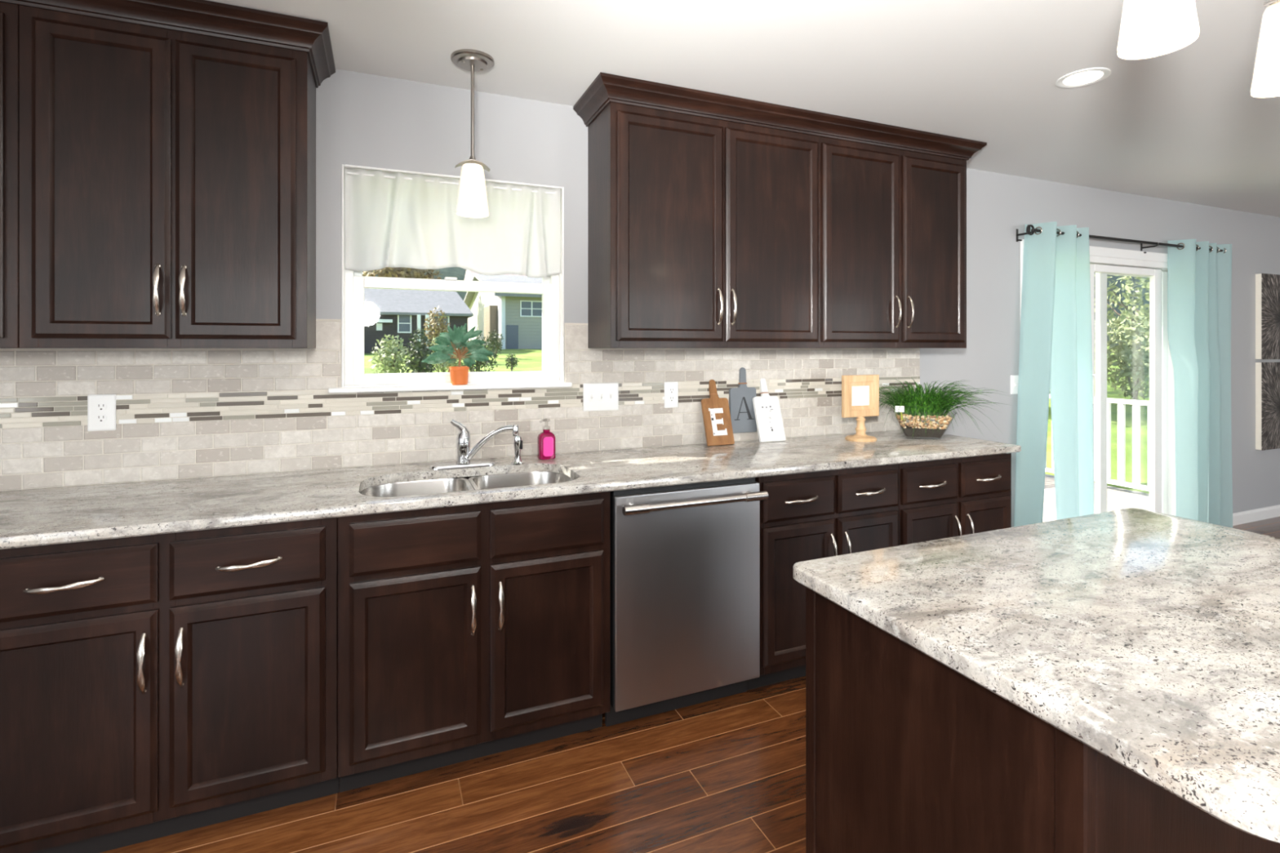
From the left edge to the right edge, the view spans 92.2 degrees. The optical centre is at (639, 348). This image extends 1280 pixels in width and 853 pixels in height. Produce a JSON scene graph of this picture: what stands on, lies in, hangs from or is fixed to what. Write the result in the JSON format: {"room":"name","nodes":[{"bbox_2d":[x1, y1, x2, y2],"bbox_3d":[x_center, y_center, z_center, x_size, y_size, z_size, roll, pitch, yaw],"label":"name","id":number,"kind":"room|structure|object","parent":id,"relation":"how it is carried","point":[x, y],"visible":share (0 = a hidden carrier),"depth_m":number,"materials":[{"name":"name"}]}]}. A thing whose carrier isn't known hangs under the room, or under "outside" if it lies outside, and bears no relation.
{"room":"kitchen","nodes":[
{"label":"kitchen","id":0,"kind":"room"},
{"bbox_2d":[0,68,1279,527],"bbox_3d":[2.181,0.160,3.855,12.500,2.470,0.150,0,0,-23],"label":"wall","id":1,"kind":"structure","parent":0,"point":[362,119],"depth_m":3.66,"materials":[{"name":"grey paint"}]},
{"bbox_2d":[0,2,18,347],"bbox_3d":[-2.198,-0.497,1.742,0.769,0.995,0.345,0,0,-23],"label":"upper cabinet","id":2,"kind":"object","parent":1,"relation":"attached to","point":[9,13],"visible":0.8,"depth_m":1.77,"materials":[{"name":"brown wood"}]},
{"bbox_2d":[87,394,115,431],"bbox_3d":[-1.821,0.218,2.084,0.076,0.123,0.008,0,0,-23],"label":"electrical outlet","id":3,"kind":"object","parent":1,"relation":"attached to","point":[101,408],"visible":1,"depth_m":2.08,"materials":[{"name":"white plastic"}]},
{"bbox_2d":[95,403,106,411],"bbox_3d":[-1.820,0.199,2.081,0.031,0.028,0.002,0,0,-23],"label":"socket","id":4,"kind":"object","parent":3,"relation":"attached to","point":[99,406],"depth_m":2.08,"materials":[{"name":"white plastic"}]},
{"bbox_2d":[95,414,106,422],"bbox_3d":[-1.820,0.238,2.081,0.031,0.028,0.002,0,0,-23],"label":"socket","id":5,"kind":"object","parent":3,"relation":"attached to","point":[99,418],"depth_m":2.08,"materials":[{"name":"white plastic"}]},
{"bbox_2d":[18,4,315,347],"bbox_3d":[-1.502,-0.497,2.034,0.737,0.995,0.345,0,0,-23],"label":"upper cabinet","id":6,"kind":"object","parent":1,"relation":"attached to","point":[167,177],"visible":1,"depth_m":1.89,"materials":[{"name":"brown wood"}]},
{"bbox_2d":[0,0,335,88],"bbox_3d":[-1.826,-1.032,1.896,1.574,0.081,0.371,0,0,-23],"label":"crown molding","id":7,"kind":"structure","parent":6,"relation":"attached to","point":[202,17],"depth_m":1.94,"materials":[{"name":"brown wood"}]},
{"bbox_2d":[328,164,572,393],"bbox_3d":[-0.772,-0.270,2.597,0.960,0.883,0.172,0,0,-23],"label":"window","id":8,"kind":"structure","parent":1,"relation":"in","point":[353,379],"depth_m":2.56,"materials":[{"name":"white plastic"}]},
{"bbox_2d":[344,168,560,278],"bbox_3d":[-0.748,-0.502,2.557,0.865,0.401,0.050,0,0,-21],"label":"valance","id":9,"kind":"object","parent":8,"relation":"hanging from","point":[397,220],"visible":0.97,"depth_m":2.55,"materials":[{"name":"white fabric"}]},
{"bbox_2d":[422,323,493,385],"bbox_3d":[-0.748,0.025,2.534,0.278,0.254,0.132,0,0,-23],"label":"potted plant","id":10,"kind":"object","parent":8,"relation":"on","point":[457,338],"visible":1,"depth_m":2.54,"materials":[{"name":"green plant"}]},
{"bbox_2d":[0,319,919,491],"bbox_3d":[-0.586,0.175,2.611,4.735,0.573,0.010,0,0,-23],"label":"backsplash","id":11,"kind":"structure","parent":1,"relation":"attached to","point":[181,413],"depth_m":2.35,"materials":[{"name":"tile"}]},
{"bbox_2d":[582,382,618,411],"bbox_3d":[-0.173,0.220,2.769,0.168,0.125,0.016,0,0,-23],"label":"light switch","id":12,"kind":"object","parent":1,"relation":"attached to","point":[596,396],"visible":1,"depth_m":2.77,"materials":[{"name":"white plastic"}]},
{"bbox_2d":[589,393,594,401],"bbox_3d":[-0.216,0.220,2.753,0.022,0.036,0.002,0,0,-23],"label":"switch","id":13,"kind":"object","parent":12,"relation":"attached to","point":[591,395],"depth_m":2.75,"materials":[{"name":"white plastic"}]},
{"bbox_2d":[599,392,604,400],"bbox_3d":[-0.174,0.220,2.770,0.022,0.036,0.002,0,0,-23],"label":"switch","id":14,"kind":"object","parent":12,"relation":"attached to","point":[601,394],"depth_m":2.77,"materials":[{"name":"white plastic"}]},
{"bbox_2d":[608,392,613,400],"bbox_3d":[-0.131,0.220,2.788,0.022,0.036,0.002,0,0,-23],"label":"switch","id":15,"kind":"object","parent":12,"relation":"attached to","point":[611,394],"depth_m":2.79,"materials":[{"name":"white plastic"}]},
{"bbox_2d":[664,381,678,408],"bbox_3d":[0.148,0.221,2.908,0.072,0.123,0.008,0,0,-23],"label":"electrical outlet","id":16,"kind":"object","parent":1,"relation":"attached to","point":[671,388],"visible":1,"depth_m":2.90,"materials":[{"name":"white plastic"}]},
{"bbox_2d":[668,387,675,393],"bbox_3d":[0.149,0.201,2.905,0.031,0.028,0.002,0,0,-23],"label":"socket","id":17,"kind":"object","parent":16,"relation":"attached to","point":[671,390],"depth_m":2.90,"materials":[{"name":"white plastic"}]},
{"bbox_2d":[668,395,675,401],"bbox_3d":[0.149,0.240,2.905,0.031,0.028,0.002,0,0,-23],"label":"socket","id":18,"kind":"object","parent":16,"relation":"attached to","point":[671,398],"depth_m":2.90,"materials":[{"name":"white plastic"}]},
{"bbox_2d":[587,102,818,347],"bbox_3d":[0.313,-0.497,2.793,1.037,0.995,0.345,0,0,-23],"label":"upper cabinet","id":19,"kind":"object","parent":1,"relation":"attached to","point":[703,232],"visible":1,"depth_m":2.65,"materials":[{"name":"brown wood"}]},
{"bbox_2d":[573,72,986,160],"bbox_3d":[0.757,-1.032,2.976,2.130,0.081,0.371,0,0,-23],"label":"crown molding","id":20,"kind":"structure","parent":19,"relation":"attached to","point":[606,88],"depth_m":2.72,"materials":[{"name":"brown wood"}]},
{"bbox_2d":[818,136,966,347],"bbox_3d":[1.236,-0.497,3.179,0.959,0.995,0.345,0,0,-23],"label":"upper cabinet","id":21,"kind":"object","parent":1,"relation":"attached to","point":[892,222],"visible":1,"depth_m":3.03,"materials":[{"name":"brown wood"}]},
{"bbox_2d":[1010,375,1018,394],"bbox_3d":[2.357,0.228,3.839,0.119,0.118,0.016,0,0,-23],"label":"light switch","id":22,"kind":"object","parent":1,"relation":"attached to","point":[1014,379],"visible":0.69,"depth_m":3.83,"materials":[{"name":"white plastic"}]},
{"bbox_2d":[1020,239,1175,515],"bbox_3d":[3.201,0.352,4.253,1.830,2.065,0.183,0,0,-23],"label":"door","id":23,"kind":"structure","parent":1,"relation":"in","point":[1104,261],"depth_m":4.41,"materials":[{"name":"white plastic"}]},
{"bbox_2d":[1016,224,1222,253],"bbox_3d":[3.380,-0.710,4.216,2.258,0.093,0.110,0,0,-23],"label":"curtain rod","id":24,"kind":"object","parent":1,"relation":"attached to","point":[1028,228],"visible":0.75,"depth_m":4.09,"materials":[{"name":"black metal"}]},
{"bbox_2d":[1013,222,1093,526],"bbox_3d":[2.638,0.292,3.864,0.730,2.125,0.128,0,0,-23],"label":"curtain","id":25,"kind":"object","parent":24,"relation":"hanging from","point":[1055,357],"visible":0.85,"depth_m":3.87,"materials":[{"name":"teal fabric"}]},
{"bbox_2d":[1167,239,1232,528],"bbox_3d":[4.087,0.292,4.479,0.632,2.125,0.111,0,0,-23],"label":"curtain","id":26,"kind":"object","parent":24,"relation":"hanging from","point":[1199,282],"visible":0.95,"depth_m":4.46,"materials":[{"name":"teal fabric"}]},
{"bbox_2d":[1232,504,1279,525],"bbox_3d":[4.713,1.330,4.825,6.780,0.090,0.014,0,0,-23],"label":"baseboard","id":27,"kind":"structure","parent":1,"relation":"attached to","point":[1258,514],"depth_m":4.90,"materials":[{"name":"white paint"}]},
{"bbox_2d":[1255,362,1279,450],"bbox_3d":[5.236,0.462,5.027,0.690,0.697,0.043,0,0,-23],"label":"wall art","id":28,"kind":"object","parent":1,"relation":"attached to","point":[1267,374],"visible":1,"depth_m":4.91,"materials":[{"name":"fabric"}]},
{"bbox_2d":[1255,273,1279,359],"bbox_3d":[5.236,-0.251,5.027,0.690,0.682,0.043,0,0,-23],"label":"wall art","id":29,"kind":"object","parent":1,"relation":"attached to","point":[1267,286],"visible":1,"depth_m":4.91,"materials":[{"name":"fabric"}]},
{"bbox_2d":[99,516,1279,852],"bbox_3d":[3.368,1.400,1.019,12.200,0.050,6.000,0,0,-23],"label":"floor","id":30,"kind":"structure","parent":0,"point":[727,774],"depth_m":1.86,"materials":[{"name":"brown wood"}]},
{"bbox_2d":[0,517,338,852],"bbox_3d":[-1.389,0.934,1.917,0.836,0.882,0.648,0,0,-23],"label":"base cabinet","id":31,"kind":"object","parent":30,"relation":"on","point":[153,686],"visible":0.98,"depth_m":1.66,"materials":[{"name":"brown wood"}]},
{"bbox_2d":[337,475,609,792],"bbox_3d":[-0.606,0.934,2.244,0.859,0.882,0.648,0,0,-23],"label":"base cabinet","id":32,"kind":"object","parent":30,"relation":"on","point":[468,632],"visible":0.94,"depth_m":1.96,"materials":[{"name":"brown wood"}]},
{"bbox_2d":[604,477,768,726],"bbox_3d":[0.086,0.937,2.506,0.595,0.868,0.662,0,0,-23],"label":"dishwasher","id":33,"kind":"object","parent":30,"relation":"on","point":[685,558],"visible":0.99,"depth_m":2.25,"materials":[{"name":"grey metal"}]},
{"bbox_2d":[746,463,898,690],"bbox_3d":[0.687,0.934,2.785,0.714,0.882,0.648,0,0,-23],"label":"base cabinet","id":34,"kind":"object","parent":30,"relation":"on","point":[820,514],"visible":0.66,"depth_m":2.47,"materials":[{"name":"brown wood"}]},
{"bbox_2d":[898,453,1011,545],"bbox_3d":[1.345,0.934,3.060,0.707,0.882,0.648,0,0,-23],"label":"base cabinet","id":35,"kind":"object","parent":30,"relation":"on","point":[940,499],"visible":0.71,"depth_m":2.77,"materials":[{"name":"brown wood"}]},
{"bbox_2d":[805,586,1279,852],"bbox_3d":[0.994,0.934,1.267,1.165,0.882,0.565,0,0,-23],"label":"kitchen island","id":36,"kind":"object","parent":30,"relation":"on","point":[906,753],"visible":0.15,"depth_m":0.98,"materials":[{"name":"brown wood"}]},
{"bbox_2d":[792,507,1279,843],"bbox_3d":[1.031,0.477,1.186,1.213,0.032,0.803,0,0,-23],"label":"island countertop","id":37,"kind":"structure","parent":36,"relation":"on","point":[1149,639],"depth_m":1.02,"materials":[{"name":"stone"}]},
{"bbox_3d":[-2.164,0.934,1.593,0.837,0.882,0.648,0,0,-23],"label":"base cabinet","id":38,"kind":"object","parent":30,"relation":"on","visible":0},
{"bbox_2d":[0,430,1021,549],"bbox_3d":[-0.456,0.477,2.314,4.645,0.032,0.638,0,0,-23],"label":"countertop","id":39,"kind":"structure","parent":38,"relation":"on","point":[28,517],"depth_m":2.06,"materials":[{"name":"stone"}]},
{"bbox_2d":[360,471,573,497],"bbox_3d":[-0.594,0.585,2.184,0.774,0.180,0.431,0,0,-23],"label":"sink","id":40,"kind":"object","parent":39,"relation":"in","point":[526,478],"visible":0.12,"depth_m":2.34,"materials":[{"name":"silver metal"}]},
{"bbox_2d":[429,418,518,470],"bbox_3d":[-0.639,0.367,2.396,0.337,0.188,0.110,0,0,-7],"label":"faucet","id":41,"kind":"object","parent":39,"relation":"on","point":[464,456],"visible":1,"depth_m":2.37,"materials":[{"name":"silver metal"}]},
{"bbox_2d":[511,435,524,465],"bbox_3d":[-0.489,0.405,2.457,0.052,0.112,0.052,0,0,-23],"label":"sprayer","id":42,"kind":"object","parent":39,"relation":"on","point":[517,442],"visible":0.97,"depth_m":2.44,"materials":[{"name":"silver metal"}]},
{"bbox_2d":[537,418,555,459],"bbox_3d":[-0.390,0.377,2.570,0.068,0.167,0.057,0,0,-23],"label":"soap bottle","id":43,"kind":"object","parent":39,"relation":"on","point":[546,440],"visible":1,"depth_m":2.55,"materials":[{"name":"pink plastic"}]},
{"bbox_2d":[701,379,734,446],"bbox_3d":[0.366,0.306,2.960,0.143,0.310,0.108,0,0,-23],"label":"cutting board","id":44,"kind":"object","parent":39,"relation":"on","point":[715,410],"visible":1,"depth_m":2.94,"materials":[{"name":"brown wood"}]},
{"bbox_2d":[728,367,756,433],"bbox_3d":[0.510,0.257,3.056,0.150,0.322,0.026,0,-2,-23],"label":"cutting board","id":45,"kind":"object","parent":39,"relation":"on","point":[741,409],"visible":0.98,"depth_m":3.05,"materials":[{"name":"grey wood"}]},
{"bbox_2d":[752,378,786,442],"bbox_3d":[0.635,0.305,3.073,0.147,0.312,0.108,0,0,-23],"label":"cutting board","id":46,"kind":"object","parent":39,"relation":"on","point":[767,412],"visible":1,"depth_m":3.05,"materials":[{"name":"white paint"}]},
{"bbox_2d":[841,374,879,442],"bbox_3d":[1.107,0.298,3.092,0.187,0.326,0.152,0,0,15],"label":"picture frame","id":47,"kind":"object","parent":39,"relation":"on","point":[860,393],"visible":1,"depth_m":3.08,"materials":[{"name":"brown wood"}]},
{"bbox_2d":[870,378,1007,440],"bbox_3d":[1.549,0.306,3.136,0.601,0.310,0.619,0,0,-23],"label":"potted plant","id":48,"kind":"object","parent":39,"relation":"on","point":[917,405],"visible":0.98,"depth_m":3.10,"materials":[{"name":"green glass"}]},
{"bbox_2d":[206,0,1279,217],"bbox_3d":[3.368,-1.135,1.019,12.500,0.120,6.300,0,0,-23],"label":"ceiling","id":49,"kind":"structure","parent":0,"point":[1185,124],"depth_m":2.32,"materials":[{"name":"white paint"}]},
{"bbox_2d":[450,48,493,217],"bbox_3d":[-0.623,-0.786,2.292,0.156,0.578,0.156,0,0,-23],"label":"pendant lamp","id":50,"kind":"object","parent":49,"relation":"hanging from","point":[472,201],"visible":1,"depth_m":2.26,"materials":[{"name":"white glass"}]},
{"bbox_2d":[1055,67,1111,88],"bbox_3d":[1.761,-1.072,2.449,0.180,0.006,0.180,0,0,-23],"label":"recessed light","id":51,"kind":"object","parent":49,"relation":"in","point":[1083,77],"visible":1,"depth_m":2.44,"materials":[{"name":"white plastic"}]},
{"bbox_2d":[1116,0,1199,59],"bbox_3d":[0.967,-0.821,1.153,0.156,0.508,0.156,0,0,-23],"label":"pendant lamp","id":52,"kind":"object","parent":49,"relation":"hanging from","point":[1149,28],"visible":1,"depth_m":1.14,"materials":[{"name":"white glass"}]},
{"bbox_2d":[1250,0,1279,97],"bbox_3d":[1.408,-0.821,1.337,0.156,0.508,0.156,0,0,-23],"label":"pendant lamp","id":53,"kind":"object","parent":49,"relation":"hanging from","point":[1265,83],"visible":1,"depth_m":1.33,"materials":[{"name":"white glass"}]},
{"bbox_2d":[888,408,957,439],"bbox_3d":[1.448,0.390,3.165,0.296,0.142,0.190,0,0,14],"label":"glass bowl","id":54,"kind":"object","parent":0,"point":[925,431],"depth_m":3.11,"materials":[{"name":"clear glass"}]},
{"label":"outside","id":55,"kind":"structure","parent":0,"visible":0},
{"bbox_2d":[364,344,1149,493],"bbox_3d":[0.004,0.074,51.815,160.000,3.808,90.000,0,0,-23],"label":"ground","id":56,"kind":"structure","parent":55,"point":[530,360],"depth_m":16.62,"materials":[{"name":"green plant"}]},
{"bbox_2d":[368,333,410,373],"bbox_3d":[-6.988,0.455,17.280,1.196,1.777,1.157,0,0,-23],"label":"shrub","id":57,"kind":"object","parent":56,"relation":"on","point":[393,366],"visible":0.74,"depth_m":17.08,"materials":[{"name":"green plant"}]},
{"bbox_2d":[362,266,443,279],"bbox_3d":[-21.854,-5.053,56.549,7.343,9.507,7.273,0,0,-23],"label":"tree","id":58,"kind":"object","parent":56,"relation":"on","point":[406,273],"visible":0.21,"depth_m":54.56,"materials":[{"name":"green plant"}]},
{"bbox_2d":[364,288,473,353],"bbox_3d":[-18.933,-1.875,42.799,13.100,5.700,10.700,0,0,-23],"label":"house","id":59,"kind":"structure","parent":56,"relation":"on","point":[395,312],"depth_m":40.16,"materials":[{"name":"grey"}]},
{"bbox_2d":[403,327,435,373],"bbox_3d":[-5.939,0.410,16.636,0.889,1.941,0.840,0,0,-23],"label":"shrub","id":60,"kind":"object","parent":56,"relation":"on","point":[420,353],"visible":0.72,"depth_m":16.48,"materials":[{"name":"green plant"}]},
{"bbox_2d":[422,305,450,351],"bbox_3d":[-10.259,-0.661,31.090,1.359,3.030,1.350,0,0,-42],"label":"tree","id":61,"kind":"object","parent":56,"relation":"on","point":[438,329],"visible":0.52,"depth_m":30.84,"materials":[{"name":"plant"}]},
{"bbox_2d":[426,336,464,372],"bbox_3d":[-5.939,0.418,18.787,1.170,1.799,1.179,0,0,-23],"label":"shrub","id":62,"kind":"object","parent":56,"relation":"on","point":[441,366],"visible":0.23,"depth_m":18.60,"materials":[{"name":"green plant"}]},
{"bbox_2d":[456,333,498,372],"bbox_3d":[-5.480,0.369,20.631,1.508,1.816,1.532,0,0,-23],"label":"shrub","id":63,"kind":"object","parent":56,"relation":"on","point":[478,364],"visible":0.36,"depth_m":20.48,"materials":[{"name":"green plant"}]},
{"bbox_2d":[484,330,504,359],"bbox_3d":[-8.307,-0.178,35.165,1.134,1.792,1.130,0,0,-23],"label":"shrub","id":64,"kind":"object","parent":56,"relation":"on","point":[495,343],"visible":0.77,"depth_m":35.09,"materials":[{"name":"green plant"}]},
{"bbox_2d":[464,269,525,280],"bbox_3d":[-14.425,-4.625,72.705,11.500,10.000,10.000,0,0,-23],"label":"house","id":65,"kind":"structure","parent":56,"relation":"on","point":[468,274],"depth_m":69.52,"materials":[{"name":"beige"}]},
{"bbox_2d":[463,273,542,349],"bbox_3d":[-7.835,-2.950,58.118,15.200,7.450,21.800,0,0,-23],"label":"house","id":66,"kind":"structure","parent":56,"relation":"on","point":[517,317],"depth_m":47.21,"materials":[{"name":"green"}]},
{"bbox_2d":[505,353,519,371],"bbox_3d":[-5.518,0.659,26.567,0.610,0.876,0.606,0,0,-23],"label":"shrub","id":67,"kind":"object","parent":56,"relation":"on","point":[511,361],"visible":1,"depth_m":26.49,"materials":[{"name":"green plant"}]},
{"bbox_2d":[1042,474,1149,522],"bbox_3d":[3.632,1.784,6.256,4.929,0.182,3.140,0,0,-23],"label":"deck","id":68,"kind":"object","parent":56,"relation":"on","point":[1117,499],"visible":0.06,"depth_m":6.87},
{"bbox_2d":[1045,394,1149,491],"bbox_3d":[3.578,1.104,6.223,4.715,1.178,3.040,0,0,-23],"label":"deck railing","id":69,"kind":"object","parent":68,"relation":"on","point":[1121,481],"visible":0.05,"depth_m":7.20,"materials":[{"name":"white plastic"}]},
{"bbox_2d":[1094,311,1108,377],"bbox_3d":[12.172,0.149,17.608,1.972,3.154,1.971,0,0,-23],"label":"shrub","id":70,"kind":"object","parent":56,"relation":"on","point":[1095,312],"visible":0.02,"depth_m":17.05,"materials":[{"name":"green plant"}]},
{"bbox_2d":[1094,275,1149,348],"bbox_3d":[20.645,-1.319,24.556,5.505,5.839,5.618,0,0,-23],"label":"tree","id":71,"kind":"object","parent":56,"relation":"on","point":[1128,287],"visible":0.22,"depth_m":24.56,"materials":[{"name":"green plant"}]},
{"bbox_2d":[1106,309,1149,399],"bbox_3d":[14.274,0.315,17.708,1.900,2.864,1.918,0,0,19],"label":"tree","id":72,"kind":"object","parent":56,"relation":"on","point":[1138,353],"visible":0.78,"depth_m":17.51,"materials":[{"name":"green plant"}]},
{"bbox_2d":[1113,306,1149,394],"bbox_3d":[16.073,0.145,19.105,2.205,3.118,2.139,0,0,-23],"label":"tree","id":73,"kind":"object","parent":56,"relation":"on","point":[1137,313],"visible":0.02,"depth_m":19.34,"materials":[{"name":"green plant"}]},
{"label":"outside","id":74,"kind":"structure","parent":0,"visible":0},
{"bbox_2d":[362,266,1149,346],"bbox_3d":[-3.130,-16.561,137.048,420.000,39.871,60.000,0,0,-23],"label":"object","id":75,"kind":"structure","parent":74,"point":[454,272],"depth_m":170.98,"materials":[{"name":"green plant"}]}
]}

